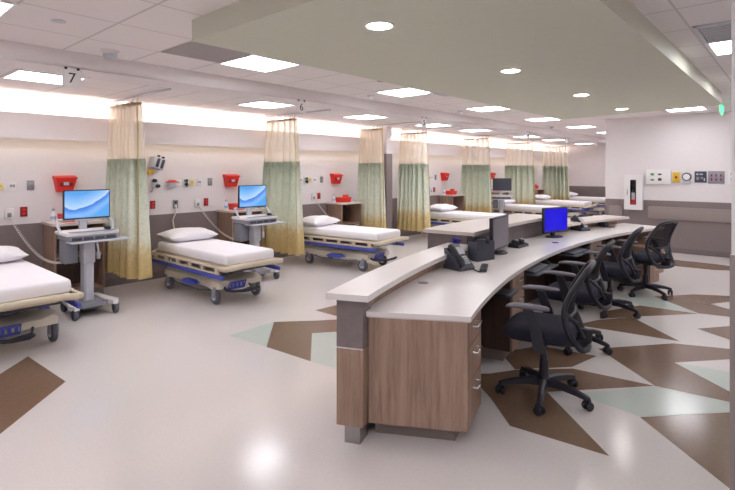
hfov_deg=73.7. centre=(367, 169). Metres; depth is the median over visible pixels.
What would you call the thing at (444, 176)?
sharps container
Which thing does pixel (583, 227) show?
desk phone
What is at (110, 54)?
dome camera
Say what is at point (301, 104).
sign
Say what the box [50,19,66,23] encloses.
sprinkler
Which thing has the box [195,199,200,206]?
wall outlet
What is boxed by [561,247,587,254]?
keyboard
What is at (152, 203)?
wall outlet
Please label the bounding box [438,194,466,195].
countertop
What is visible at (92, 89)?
ceiling
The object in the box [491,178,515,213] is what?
cart
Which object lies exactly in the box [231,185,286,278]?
cart
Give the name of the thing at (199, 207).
coiled cord
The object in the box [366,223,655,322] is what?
countertop
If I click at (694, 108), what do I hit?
recessed light
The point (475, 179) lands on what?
privacy curtain
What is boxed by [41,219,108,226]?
countertop
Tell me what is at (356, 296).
partition
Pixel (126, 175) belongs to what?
privacy curtain
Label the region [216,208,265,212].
countertop
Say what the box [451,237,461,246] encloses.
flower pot
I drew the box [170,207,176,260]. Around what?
power cable
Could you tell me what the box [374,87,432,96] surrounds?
recessed light
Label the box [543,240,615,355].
chair
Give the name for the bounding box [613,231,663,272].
drawer pedestal
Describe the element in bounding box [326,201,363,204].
countertop
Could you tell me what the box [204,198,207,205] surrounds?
wall outlet
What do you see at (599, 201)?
stretcher
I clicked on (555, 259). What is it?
drawer pedestal
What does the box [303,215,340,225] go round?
pillow
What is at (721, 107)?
exit sign
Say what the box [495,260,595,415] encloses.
chair
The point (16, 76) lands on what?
diffuser
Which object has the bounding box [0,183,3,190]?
outlet
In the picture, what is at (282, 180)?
privacy curtain
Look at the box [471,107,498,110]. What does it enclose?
diffuser
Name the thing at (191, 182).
outlet
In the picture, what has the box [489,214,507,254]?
monitor
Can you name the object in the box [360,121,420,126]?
track
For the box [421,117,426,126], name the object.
sign
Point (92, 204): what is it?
monitor
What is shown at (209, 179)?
outlet
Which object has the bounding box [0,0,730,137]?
ceiling
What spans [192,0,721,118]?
ceiling
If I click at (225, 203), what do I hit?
spray bottle
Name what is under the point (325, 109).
track
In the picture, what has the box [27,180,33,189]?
outlet
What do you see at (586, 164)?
wall
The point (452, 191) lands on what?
bin
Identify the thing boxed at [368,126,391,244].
wall pier
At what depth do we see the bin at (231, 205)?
7.92 m
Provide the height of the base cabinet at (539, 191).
0.955 m
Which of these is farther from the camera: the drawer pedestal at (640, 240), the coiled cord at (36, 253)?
the drawer pedestal at (640, 240)
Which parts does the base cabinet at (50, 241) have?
panel, panel, panel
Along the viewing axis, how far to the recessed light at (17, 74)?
4.83 m
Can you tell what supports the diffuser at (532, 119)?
attached to the recessed light at (545, 118)
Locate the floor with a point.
(175, 388)
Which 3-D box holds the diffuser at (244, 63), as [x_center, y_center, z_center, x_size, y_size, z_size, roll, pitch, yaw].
[-1.144,-1.065,4.971,0.375,0.007,0.550,0,0,41]
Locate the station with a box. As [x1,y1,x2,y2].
[672,172,679,181]
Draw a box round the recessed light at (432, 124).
[414,123,453,126]
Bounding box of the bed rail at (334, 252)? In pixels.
[304,242,388,259]
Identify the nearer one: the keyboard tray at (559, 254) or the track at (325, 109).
the keyboard tray at (559, 254)
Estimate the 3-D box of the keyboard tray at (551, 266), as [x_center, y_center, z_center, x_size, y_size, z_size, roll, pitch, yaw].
[1.510,0.928,4.785,0.520,0.053,0.660,0,0,36]
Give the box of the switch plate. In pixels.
[708,171,724,183]
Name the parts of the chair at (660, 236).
leg, arm post, leg, seat, leg, leg, frame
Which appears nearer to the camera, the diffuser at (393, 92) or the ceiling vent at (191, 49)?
the ceiling vent at (191, 49)
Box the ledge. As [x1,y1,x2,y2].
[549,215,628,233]
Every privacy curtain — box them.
[104,97,152,279]
[261,114,304,255]
[357,126,385,227]
[397,130,430,231]
[461,136,491,212]
[505,141,535,204]
[542,144,569,199]
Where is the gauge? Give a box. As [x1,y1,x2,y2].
[682,173,691,183]
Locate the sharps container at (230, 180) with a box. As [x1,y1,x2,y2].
[223,174,239,188]
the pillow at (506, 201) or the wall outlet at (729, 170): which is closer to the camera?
the wall outlet at (729, 170)
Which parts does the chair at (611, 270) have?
arm post, arm post, seat, leg, leg, frame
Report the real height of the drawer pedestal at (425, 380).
0.727 m
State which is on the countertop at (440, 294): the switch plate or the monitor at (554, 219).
the monitor at (554, 219)
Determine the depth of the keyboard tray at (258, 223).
7.04 m
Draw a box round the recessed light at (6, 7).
[0,0,18,19]
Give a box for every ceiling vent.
[162,41,249,62]
[429,92,447,96]
[692,20,730,43]
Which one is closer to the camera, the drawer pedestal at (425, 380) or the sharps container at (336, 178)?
the drawer pedestal at (425, 380)
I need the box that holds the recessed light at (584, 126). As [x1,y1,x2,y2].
[567,125,595,128]
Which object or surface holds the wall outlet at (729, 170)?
attached to the wall at (682, 143)
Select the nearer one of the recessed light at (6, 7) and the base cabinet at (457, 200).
the recessed light at (6, 7)
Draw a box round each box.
[468,239,493,261]
[646,170,670,183]
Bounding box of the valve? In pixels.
[183,179,188,186]
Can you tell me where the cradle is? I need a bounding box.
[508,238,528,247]
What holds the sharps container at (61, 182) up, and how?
attached to the wall at (22, 161)
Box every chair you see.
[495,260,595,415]
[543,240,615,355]
[577,226,643,318]
[616,220,677,300]
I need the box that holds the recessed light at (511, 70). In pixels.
[500,68,521,72]
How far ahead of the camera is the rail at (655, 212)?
9.28 m
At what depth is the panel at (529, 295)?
6.05 m
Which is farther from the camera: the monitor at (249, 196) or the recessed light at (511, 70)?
the monitor at (249, 196)
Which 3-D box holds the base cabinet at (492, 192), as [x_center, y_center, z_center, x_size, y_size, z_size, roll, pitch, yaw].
[3.994,1.123,14.895,0.480,0.955,0.620,0,0,41]
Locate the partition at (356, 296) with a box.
[326,243,467,444]
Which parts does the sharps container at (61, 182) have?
lid, label plate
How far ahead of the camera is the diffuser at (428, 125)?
10.15 m
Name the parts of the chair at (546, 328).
leg, leg, arm post, seat, leg, arm post, leg, leg, frame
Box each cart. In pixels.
[55,189,130,320]
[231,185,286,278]
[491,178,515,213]
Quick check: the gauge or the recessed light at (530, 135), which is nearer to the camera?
the gauge
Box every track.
[111,88,170,102]
[264,109,330,117]
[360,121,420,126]
[400,126,461,130]
[461,133,517,136]
[511,139,551,140]
[543,143,586,144]
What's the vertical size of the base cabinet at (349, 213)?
0.955 m
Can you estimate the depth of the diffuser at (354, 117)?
8.60 m
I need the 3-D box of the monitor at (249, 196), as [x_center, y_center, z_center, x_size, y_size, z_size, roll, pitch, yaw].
[-1.715,0.390,7.303,0.033,0.330,0.490,0,0,41]
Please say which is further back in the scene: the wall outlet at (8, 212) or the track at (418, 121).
the track at (418, 121)
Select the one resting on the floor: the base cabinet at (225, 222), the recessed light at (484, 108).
the base cabinet at (225, 222)
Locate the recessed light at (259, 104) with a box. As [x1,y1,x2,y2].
[236,100,295,108]
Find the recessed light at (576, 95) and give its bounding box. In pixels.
[572,94,589,96]
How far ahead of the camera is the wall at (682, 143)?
9.45 m
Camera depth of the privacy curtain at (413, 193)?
10.98 m
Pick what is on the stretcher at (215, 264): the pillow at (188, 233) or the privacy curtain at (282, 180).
the pillow at (188, 233)
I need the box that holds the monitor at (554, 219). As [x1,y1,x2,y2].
[542,207,566,237]
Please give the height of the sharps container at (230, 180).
0.240 m
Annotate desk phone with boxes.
[443,244,474,271]
[570,215,590,230]
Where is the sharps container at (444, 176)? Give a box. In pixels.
[440,173,448,181]
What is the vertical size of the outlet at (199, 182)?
0.100 m
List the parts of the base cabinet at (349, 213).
panel, panel, panel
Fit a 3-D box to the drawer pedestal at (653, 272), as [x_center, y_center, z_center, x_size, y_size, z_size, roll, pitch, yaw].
[3.739,1.330,7.008,0.287,0.540,0.768,0,0,-36]
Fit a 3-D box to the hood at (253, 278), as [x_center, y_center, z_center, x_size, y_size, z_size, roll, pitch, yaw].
[-2.052,1.367,6.440,1.440,0.135,0.660,0,0,41]
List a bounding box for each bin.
[57,213,76,221]
[228,203,244,209]
[335,195,351,202]
[446,189,456,194]
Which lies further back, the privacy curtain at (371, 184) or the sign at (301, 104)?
the privacy curtain at (371, 184)
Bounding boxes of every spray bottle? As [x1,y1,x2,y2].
[51,208,55,221]
[224,199,227,209]
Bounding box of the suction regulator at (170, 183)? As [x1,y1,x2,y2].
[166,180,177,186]
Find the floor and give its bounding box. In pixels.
[0,212,729,489]
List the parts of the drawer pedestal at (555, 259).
drawer, drawer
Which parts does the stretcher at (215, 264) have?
rail, under frame, mattress, brake arm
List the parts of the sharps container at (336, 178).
lid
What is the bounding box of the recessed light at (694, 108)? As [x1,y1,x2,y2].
[665,107,707,111]
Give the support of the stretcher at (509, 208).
on the floor
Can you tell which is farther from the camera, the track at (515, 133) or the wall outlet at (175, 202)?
the track at (515, 133)
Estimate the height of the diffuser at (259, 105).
0.007 m
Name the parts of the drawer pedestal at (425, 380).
drawer, drawer, drawer, handle, handle, handle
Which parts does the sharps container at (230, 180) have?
lid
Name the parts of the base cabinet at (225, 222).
panel, panel, panel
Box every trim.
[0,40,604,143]
[0,111,565,160]
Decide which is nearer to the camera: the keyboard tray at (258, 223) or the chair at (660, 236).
the chair at (660, 236)
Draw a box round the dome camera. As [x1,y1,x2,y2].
[101,48,118,60]
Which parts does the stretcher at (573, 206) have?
rail, mattress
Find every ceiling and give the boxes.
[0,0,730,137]
[0,66,604,145]
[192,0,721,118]
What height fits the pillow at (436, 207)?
0.179 m
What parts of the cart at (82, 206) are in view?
leg, drawer, monitor post, loop handle, drawer, leg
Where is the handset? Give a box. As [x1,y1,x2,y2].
[473,263,487,271]
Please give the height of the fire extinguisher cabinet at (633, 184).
0.700 m
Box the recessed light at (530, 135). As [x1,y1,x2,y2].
[512,135,540,137]
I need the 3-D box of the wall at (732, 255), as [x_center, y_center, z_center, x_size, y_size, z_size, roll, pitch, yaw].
[2.811,0.265,1.398,2.836,2.670,0.396,0,0,41]
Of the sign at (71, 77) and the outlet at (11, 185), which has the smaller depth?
the sign at (71, 77)
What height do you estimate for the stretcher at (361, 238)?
0.621 m
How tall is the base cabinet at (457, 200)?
0.955 m
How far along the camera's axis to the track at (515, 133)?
12.81 m
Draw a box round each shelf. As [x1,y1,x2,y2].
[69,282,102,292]
[343,221,359,224]
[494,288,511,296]
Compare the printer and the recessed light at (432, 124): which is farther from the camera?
the recessed light at (432, 124)
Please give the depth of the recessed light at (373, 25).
3.10 m
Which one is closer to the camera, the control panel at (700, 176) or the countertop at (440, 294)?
the countertop at (440, 294)
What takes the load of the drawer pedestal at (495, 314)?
on the floor
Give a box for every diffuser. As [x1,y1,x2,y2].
[5,73,61,83]
[223,58,284,71]
[242,103,283,107]
[348,116,375,118]
[378,89,419,96]
[417,124,440,126]
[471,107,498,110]
[527,118,548,120]
[668,108,693,111]
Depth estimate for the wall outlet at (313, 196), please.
9.52 m
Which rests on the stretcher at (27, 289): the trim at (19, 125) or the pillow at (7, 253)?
the pillow at (7, 253)
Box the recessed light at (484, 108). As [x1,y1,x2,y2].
[465,105,509,111]
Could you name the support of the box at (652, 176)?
attached to the wall at (682, 143)
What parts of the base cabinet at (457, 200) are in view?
panel, panel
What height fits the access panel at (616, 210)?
0.220 m
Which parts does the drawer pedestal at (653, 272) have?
drawer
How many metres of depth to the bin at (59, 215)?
6.08 m
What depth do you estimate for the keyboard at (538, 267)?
4.59 m
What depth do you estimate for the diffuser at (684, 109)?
8.74 m
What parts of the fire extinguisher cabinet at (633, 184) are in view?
pane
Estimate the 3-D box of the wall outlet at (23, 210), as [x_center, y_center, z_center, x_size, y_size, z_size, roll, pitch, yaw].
[-4.198,0.510,5.986,0.020,0.120,0.075,0,0,41]
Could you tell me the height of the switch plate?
0.222 m
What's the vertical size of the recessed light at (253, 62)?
0.012 m
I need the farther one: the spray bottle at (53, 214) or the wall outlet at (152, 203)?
the wall outlet at (152, 203)
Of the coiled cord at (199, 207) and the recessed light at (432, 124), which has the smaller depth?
the coiled cord at (199, 207)
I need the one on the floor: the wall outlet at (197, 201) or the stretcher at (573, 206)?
the stretcher at (573, 206)
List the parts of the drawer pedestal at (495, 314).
drawer, drawer, drawer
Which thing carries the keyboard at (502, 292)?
attached to the tray at (508, 293)
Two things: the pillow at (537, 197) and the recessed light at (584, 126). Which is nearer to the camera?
the recessed light at (584, 126)
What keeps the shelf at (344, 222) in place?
attached to the base cabinet at (349, 213)
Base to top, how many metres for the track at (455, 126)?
0.020 m
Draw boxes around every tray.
[66,236,130,244]
[244,221,286,225]
[494,288,517,298]
[524,263,558,276]
[556,249,596,257]
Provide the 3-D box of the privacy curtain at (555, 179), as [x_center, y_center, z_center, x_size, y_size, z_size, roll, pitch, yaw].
[6.641,0.232,17.279,0.934,2.257,0.300,0,0,41]
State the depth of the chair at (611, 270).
5.32 m
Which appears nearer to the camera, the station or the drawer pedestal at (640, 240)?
the drawer pedestal at (640, 240)
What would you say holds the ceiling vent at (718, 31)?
in the ceiling at (140, 30)
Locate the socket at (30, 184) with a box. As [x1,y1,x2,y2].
[28,182,32,188]
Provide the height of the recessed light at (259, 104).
0.012 m
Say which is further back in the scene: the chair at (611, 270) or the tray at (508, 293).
the chair at (611, 270)
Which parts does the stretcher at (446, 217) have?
under frame, rail, mattress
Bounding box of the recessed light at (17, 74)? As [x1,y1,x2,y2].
[1,69,87,84]
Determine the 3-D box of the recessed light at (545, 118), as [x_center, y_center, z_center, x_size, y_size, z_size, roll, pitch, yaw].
[3.693,-1.064,10.319,0.594,0.012,0.594,0,0,41]
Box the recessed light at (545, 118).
[523,117,561,121]
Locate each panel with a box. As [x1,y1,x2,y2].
[524,238,612,302]
[609,205,621,215]
[695,171,706,182]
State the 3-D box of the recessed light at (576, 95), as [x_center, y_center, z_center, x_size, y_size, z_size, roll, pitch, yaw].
[2.603,-0.913,5.972,0.196,0.008,0.196,0,0,41]
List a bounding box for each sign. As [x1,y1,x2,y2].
[62,66,80,87]
[297,99,305,112]
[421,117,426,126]
[719,101,724,116]
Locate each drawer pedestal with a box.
[369,310,482,440]
[481,271,523,360]
[548,240,601,285]
[602,240,658,282]
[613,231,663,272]
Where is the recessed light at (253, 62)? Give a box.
[217,54,300,72]
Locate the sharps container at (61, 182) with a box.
[52,175,77,193]
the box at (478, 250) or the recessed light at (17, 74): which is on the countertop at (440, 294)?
the box at (478, 250)
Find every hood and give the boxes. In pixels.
[0,308,57,333]
[165,263,261,289]
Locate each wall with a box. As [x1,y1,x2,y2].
[0,92,560,287]
[561,145,604,211]
[605,111,730,257]
[730,0,734,489]
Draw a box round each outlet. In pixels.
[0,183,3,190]
[4,208,13,218]
[8,182,15,190]
[20,207,27,216]
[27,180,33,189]
[150,201,154,208]
[173,200,177,208]
[189,180,194,185]
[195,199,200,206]
[197,179,201,185]
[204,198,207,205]
[208,178,211,185]
[311,194,315,199]
[729,170,730,184]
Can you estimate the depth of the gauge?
9.31 m
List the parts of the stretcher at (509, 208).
rail, under frame, mattress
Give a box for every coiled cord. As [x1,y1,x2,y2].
[10,218,61,263]
[199,207,233,239]
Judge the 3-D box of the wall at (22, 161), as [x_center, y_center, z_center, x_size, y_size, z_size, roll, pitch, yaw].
[-0.029,0.225,10.829,0.164,2.750,23.200,0,0,41]
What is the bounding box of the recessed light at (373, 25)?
[364,21,394,30]
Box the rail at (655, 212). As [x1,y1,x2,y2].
[648,206,730,222]
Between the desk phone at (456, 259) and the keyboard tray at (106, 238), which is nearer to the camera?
the desk phone at (456, 259)
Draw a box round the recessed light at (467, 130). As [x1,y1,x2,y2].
[458,129,492,131]
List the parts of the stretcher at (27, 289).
brake arm, under frame, mattress, rail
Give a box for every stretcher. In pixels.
[0,259,83,343]
[151,238,282,303]
[303,224,408,270]
[430,210,504,226]
[492,204,559,214]
[535,199,596,216]
[567,196,604,214]
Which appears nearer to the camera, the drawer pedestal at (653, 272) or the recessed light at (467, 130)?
the drawer pedestal at (653, 272)
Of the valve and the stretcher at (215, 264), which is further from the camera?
the valve
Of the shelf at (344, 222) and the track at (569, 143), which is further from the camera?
the track at (569, 143)
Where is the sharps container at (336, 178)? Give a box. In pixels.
[330,173,342,184]
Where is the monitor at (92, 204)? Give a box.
[63,189,109,219]
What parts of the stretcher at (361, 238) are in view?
rail, under frame, mattress, brake arm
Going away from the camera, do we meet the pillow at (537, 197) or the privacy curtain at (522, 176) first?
the privacy curtain at (522, 176)
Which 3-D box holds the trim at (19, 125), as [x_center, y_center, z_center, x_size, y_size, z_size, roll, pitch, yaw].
[0.105,-0.526,10.712,0.220,0.308,23.200,0,0,41]
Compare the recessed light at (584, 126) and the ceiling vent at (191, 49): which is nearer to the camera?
the ceiling vent at (191, 49)
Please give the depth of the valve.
7.53 m
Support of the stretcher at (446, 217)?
on the floor
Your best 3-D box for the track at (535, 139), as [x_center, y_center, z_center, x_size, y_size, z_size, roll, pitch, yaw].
[4.948,-0.908,14.839,1.620,0.020,0.024,0,0,41]
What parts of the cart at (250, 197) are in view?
monitor post, loop handle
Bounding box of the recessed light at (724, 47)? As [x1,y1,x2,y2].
[706,40,730,55]
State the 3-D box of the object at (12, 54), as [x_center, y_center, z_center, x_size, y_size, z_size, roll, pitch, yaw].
[1.541,-0.994,9.444,0.352,0.152,23.200,0,0,41]
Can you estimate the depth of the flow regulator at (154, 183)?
7.14 m
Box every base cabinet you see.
[41,219,108,293]
[216,208,265,246]
[326,201,363,245]
[438,194,466,222]
[491,191,510,213]
[535,188,544,194]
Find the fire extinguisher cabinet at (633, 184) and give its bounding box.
[624,175,642,209]
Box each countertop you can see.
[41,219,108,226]
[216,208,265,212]
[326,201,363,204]
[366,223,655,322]
[423,213,548,255]
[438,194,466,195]
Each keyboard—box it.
[524,262,549,273]
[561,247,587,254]
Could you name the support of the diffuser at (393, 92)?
attached to the recessed light at (406, 91)
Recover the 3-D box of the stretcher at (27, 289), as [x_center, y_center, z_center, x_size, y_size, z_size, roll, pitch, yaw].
[-3.509,1.288,4.700,2.025,0.621,0.849,0,0,41]
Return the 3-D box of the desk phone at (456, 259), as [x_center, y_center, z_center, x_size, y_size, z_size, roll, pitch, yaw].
[0.776,0.730,4.140,0.170,0.210,0.224,0,0,-37]
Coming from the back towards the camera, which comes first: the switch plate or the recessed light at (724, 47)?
the switch plate
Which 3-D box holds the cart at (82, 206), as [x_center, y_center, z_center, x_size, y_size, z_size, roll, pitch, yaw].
[-3.122,0.912,5.530,0.570,1.375,0.661,0,0,41]
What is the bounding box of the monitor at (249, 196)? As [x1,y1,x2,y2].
[238,185,265,207]
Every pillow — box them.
[0,246,27,262]
[157,227,217,241]
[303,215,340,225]
[430,204,457,211]
[498,200,515,203]
[535,194,551,199]
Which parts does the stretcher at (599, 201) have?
mattress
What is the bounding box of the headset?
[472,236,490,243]
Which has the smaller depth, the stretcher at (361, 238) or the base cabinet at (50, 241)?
the base cabinet at (50, 241)
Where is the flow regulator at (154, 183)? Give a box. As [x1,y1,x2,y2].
[150,179,159,191]
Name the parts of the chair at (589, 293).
arm post, seat, arm post, leg, leg, frame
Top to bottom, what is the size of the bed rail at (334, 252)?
0.135 m
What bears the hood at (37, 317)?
attached to the stretcher at (27, 289)
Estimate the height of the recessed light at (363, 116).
0.012 m
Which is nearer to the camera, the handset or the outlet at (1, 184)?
the handset
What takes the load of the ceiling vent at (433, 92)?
in the ceiling at (140, 30)
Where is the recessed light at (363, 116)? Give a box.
[342,114,389,119]
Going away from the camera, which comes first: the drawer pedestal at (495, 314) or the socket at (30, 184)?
the drawer pedestal at (495, 314)
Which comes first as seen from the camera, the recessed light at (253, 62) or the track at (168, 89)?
the recessed light at (253, 62)
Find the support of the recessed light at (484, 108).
in the ceiling at (140, 30)
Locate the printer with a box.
[598,222,614,227]

